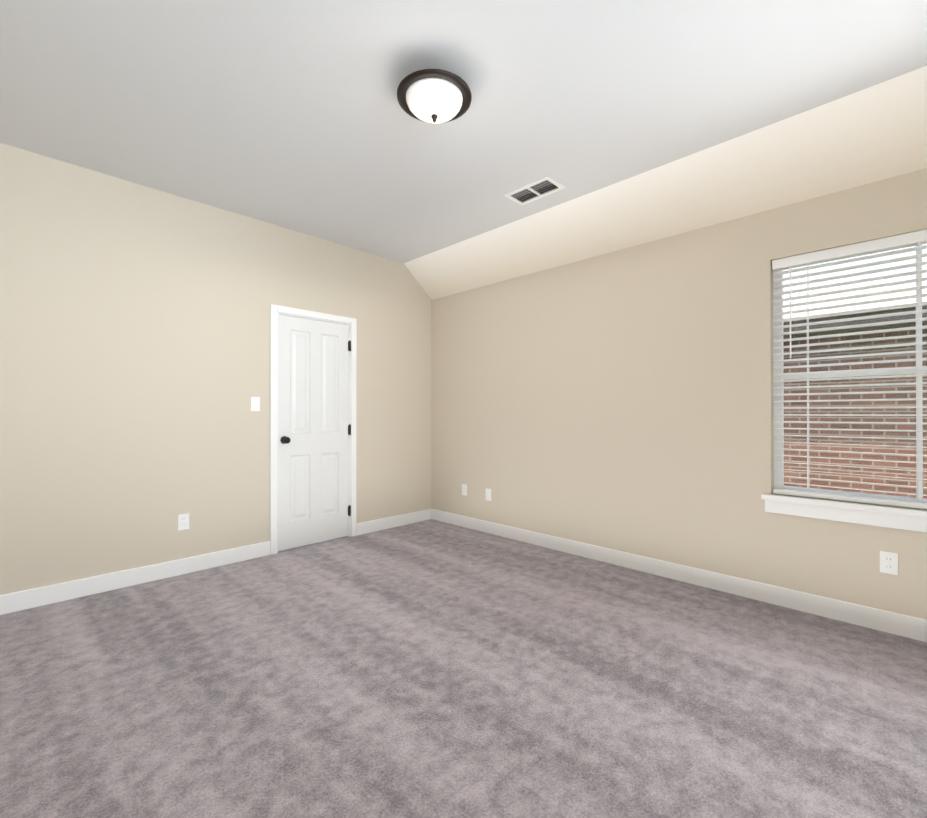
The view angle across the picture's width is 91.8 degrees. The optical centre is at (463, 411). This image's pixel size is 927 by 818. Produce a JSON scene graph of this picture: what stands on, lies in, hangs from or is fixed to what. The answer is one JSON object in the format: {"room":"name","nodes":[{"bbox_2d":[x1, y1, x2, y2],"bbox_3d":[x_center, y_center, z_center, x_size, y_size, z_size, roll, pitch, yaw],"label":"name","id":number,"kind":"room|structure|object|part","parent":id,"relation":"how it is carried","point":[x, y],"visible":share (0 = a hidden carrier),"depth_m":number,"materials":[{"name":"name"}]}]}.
{"room":"empty bedroom","nodes":[
{"label":"empty bedroom","id":0,"kind":"room"},
{"bbox_2d":[0,143,430,594],"bbox_3d":[-1.779,-0.291,3.682,0.140,2.965,4.184,0,0,45],"label":"wall","id":1,"kind":"structure","parent":0,"point":[134,348],"depth_m":3.18,"materials":[{"name":"beige paint"}]},
{"bbox_2d":[0,541,269,614],"bbox_3d":[-2.351,1.132,2.984,0.014,0.115,2.114,0,0,45],"label":"baseboard","id":2,"kind":"structure","parent":1,"relation":"attached to","point":[36,597],"depth_m":3.03,"materials":[{"name":"white wood"}]},
{"bbox_2d":[178,513,188,530],"bbox_3d":[-2.053,0.808,3.295,0.007,0.116,0.072,0,0,45],"label":"electrical outlet","id":3,"kind":"object","parent":1,"relation":"attached to","point":[183,521],"visible":1,"depth_m":3.29,"materials":[{"name":"white plastic"}]},
{"bbox_2d":[181,517,185,526],"bbox_3d":[-2.051,0.808,3.293,0.002,0.074,0.032,0,0,45],"label":"socket","id":4,"kind":"object","parent":3,"relation":"attached to","point":[183,519],"depth_m":3.29,"materials":[{"name":"white plastic"}]},
{"bbox_2d":[251,397,259,410],"bbox_3d":[-1.696,-0.062,3.662,0.004,0.116,0.072,0,0,45],"label":"light switch","id":5,"kind":"object","parent":1,"relation":"attached to","point":[254,407],"visible":1,"depth_m":3.66,"materials":[{"name":"white plastic"}]},
{"bbox_2d":[270,304,356,554],"bbox_3d":[-1.372,0.148,4.083,0.156,2.090,0.821,0,0,45],"label":"door frame","id":6,"kind":"structure","parent":1,"relation":"attached to","point":[274,309],"depth_m":3.82,"materials":[{"name":"white wood"}]},
{"bbox_2d":[278,314,350,550],"bbox_3d":[-1.330,0.178,4.055,0.053,2.007,0.699,0,0,45],"label":"door","id":7,"kind":"structure","parent":1,"relation":"in","point":[313,424],"depth_m":4.02,"materials":[{"name":"white wood"}]},
{"bbox_2d":[280,436,289,443],"bbox_3d":[-1.506,0.242,3.811,0.075,0.066,0.066,0,0,45],"label":"door knob","id":8,"kind":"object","parent":7,"relation":"attached to","point":[284,440],"depth_m":3.80,"materials":[{"name":"brown metal"}]},
{"bbox_3d":[-1.083,0.155,4.281,0.017,1.674,0.032,0,0,45],"label":"door hinges","id":9,"kind":"part","parent":7,"relation":"part of","materials":[{"name":"black metal"}]},
{"bbox_2d":[356,509,430,535],"bbox_3d":[-0.700,1.138,4.663,0.014,0.115,0.954,0,0,45],"label":"baseboard","id":10,"kind":"structure","parent":1,"relation":"attached to","point":[387,523],"depth_m":4.62,"materials":[{"name":"white wood"}]},
{"bbox_2d":[0,519,926,817],"bbox_3d":[0.004,1.235,1.922,5.144,0.100,4.184,0,0,45],"label":"floor","id":11,"kind":"structure","parent":0,"point":[430,669],"depth_m":1.87,"materials":[{"name":"carpet"}]},
{"bbox_2d":[0,0,926,299],"bbox_3d":[0.160,-1.545,1.990,5.004,0.569,4.484,0,0,45],"label":"ceiling","id":12,"kind":"structure","parent":0,"point":[630,122],"depth_m":2.33,"materials":[{"name":"white paint"}]},
{"bbox_2d":[397,69,471,123],"bbox_3d":[-0.139,-1.478,2.140,0.356,0.201,0.356,0,0,45],"label":"ceiling light","id":13,"kind":"object","parent":12,"relation":"attached to","point":[435,96],"visible":1,"depth_m":2.07,"materials":[{"name":"white glass"}]},
{"bbox_2d":[504,175,565,204],"bbox_3d":[0.503,-1.570,3.200,0.380,0.010,0.215,0,0,45],"label":"ceiling vent","id":14,"kind":"object","parent":12,"relation":"in","point":[560,186],"visible":0.88,"depth_m":3.18,"materials":[{"name":"white metal"}]},
{"bbox_2d":[511,180,557,201],"bbox_3d":[0.503,-1.569,3.200,0.320,0.008,0.135,0,0,45],"label":"louvres","id":15,"kind":"object","parent":14,"relation":"attached to","point":[534,190],"visible":1,"depth_m":3.19,"materials":[{"name":"grey metal"}]},
{"bbox_2d":[431,168,926,619],"bbox_3d":[1.472,-0.043,3.319,5.004,2.466,0.140,0,0,45],"label":"wall","id":16,"kind":"structure","parent":0,"point":[621,400],"depth_m":3.27,"materials":[{"name":"beige paint"}]},
{"bbox_2d":[462,484,466,495],"bbox_3d":[0.009,0.812,4.652,0.072,0.116,0.007,0,0,45],"label":"electrical outlet","id":17,"kind":"object","parent":16,"relation":"attached to","point":[464,489],"visible":1,"depth_m":4.65,"materials":[{"name":"white plastic"}]},
{"bbox_2d":[486,488,490,500],"bbox_3d":[0.241,0.817,4.416,0.072,0.116,0.016,0,0,45],"label":"electrical outlet","id":18,"kind":"object","parent":16,"relation":"attached to","point":[488,494],"visible":1,"depth_m":4.42,"materials":[{"name":"white plastic"}]},
{"bbox_2d":[431,509,926,642],"bbox_3d":[1.368,1.133,3.308,4.864,0.115,0.014,0,0,45],"label":"baseboard","id":19,"kind":"structure","parent":16,"relation":"attached to","point":[907,626],"depth_m":2.96,"materials":[{"name":"white wood"}]},
{"bbox_2d":[761,494,926,517],"bbox_3d":[2.390,0.528,2.351,1.390,0.032,0.120,0,0,45],"label":"window sill","id":20,"kind":"structure","parent":16,"relation":"attached to","point":[869,508],"depth_m":2.51,"materials":[{"name":"white wood"}]},
{"bbox_2d":[765,500,926,532],"bbox_3d":[2.367,0.583,2.327,1.360,0.077,0.016,0,0,45],"label":"trim","id":21,"kind":"structure","parent":16,"relation":"attached to","point":[910,523],"depth_m":2.52,"materials":[{"name":"white wood"}]},
{"bbox_2d":[773,242,926,508],"bbox_3d":[2.423,-0.218,2.387,1.300,1.460,0.128,0,0,45],"label":"window","id":22,"kind":"structure","parent":16,"relation":"in","point":[780,377],"depth_m":2.57,"materials":[{"name":"white plastic"}]},
{"bbox_2d":[772,229,926,270],"bbox_3d":[2.404,-0.917,2.371,1.288,0.058,0.060,0,0,45],"label":"headrail","id":23,"kind":"object","parent":22,"relation":"attached to","point":[876,245],"visible":0.96,"depth_m":2.54,"materials":[{"name":"white plastic"}]},
{"bbox_3d":[2.400,-0.190,2.363,1.284,1.396,0.063,0,0,45],"label":"window blinds rail","id":24,"kind":"part","parent":22,"relation":"part of","materials":[{"name":"white plastic"}]},
{"bbox_2d":[880,551,897,574],"bbox_3d":[2.285,0.813,2.413,0.072,0.116,0.006,0,0,45],"label":"outlet","id":25,"kind":"object","parent":16,"relation":"attached to","point":[884,562],"depth_m":2.41,"materials":[{"name":"white plastic"}]},
{"bbox_3d":[2.284,0.813,2.411,0.032,0.074,0.002,0,0,45],"label":"electrical outlet socket by the window","id":26,"kind":"part","parent":25,"relation":"part of","materials":[{"name":"white plastic"}]},
{"bbox_3d":[4.060,1.843,3.930,18.000,0.100,3.750,0,0,45],"label":"ground","id":27,"kind":"structure","parent":0,"visible":0},
{"bbox_2d":[783,328,926,498],"bbox_3d":[5.480,0.398,5.379,18.000,2.800,0.300,0,0,45],"label":"brick","id":28,"kind":"object","parent":27,"relation":"on","point":[855,470],"depth_m":5.68,"materials":[{"name":"red brick"}]},
{"bbox_2d":[783,306,926,338],"bbox_3d":[5.340,-1.087,5.242,18.000,0.170,0.700,0,0,45],"label":"fascia","id":29,"kind":"object","parent":28,"relation":"on","point":[877,320],"depth_m":5.41,"materials":[{"name":"grey"}]},
{"bbox_2d":[783,273,926,321],"bbox_3d":[6.795,-1.881,6.724,18.000,1.430,4.950,0,0,45],"label":"roof","id":30,"kind":"structure","parent":29,"relation":"on","point":[885,296],"depth_m":6.83,"materials":[{"name":"grey"}]}
]}

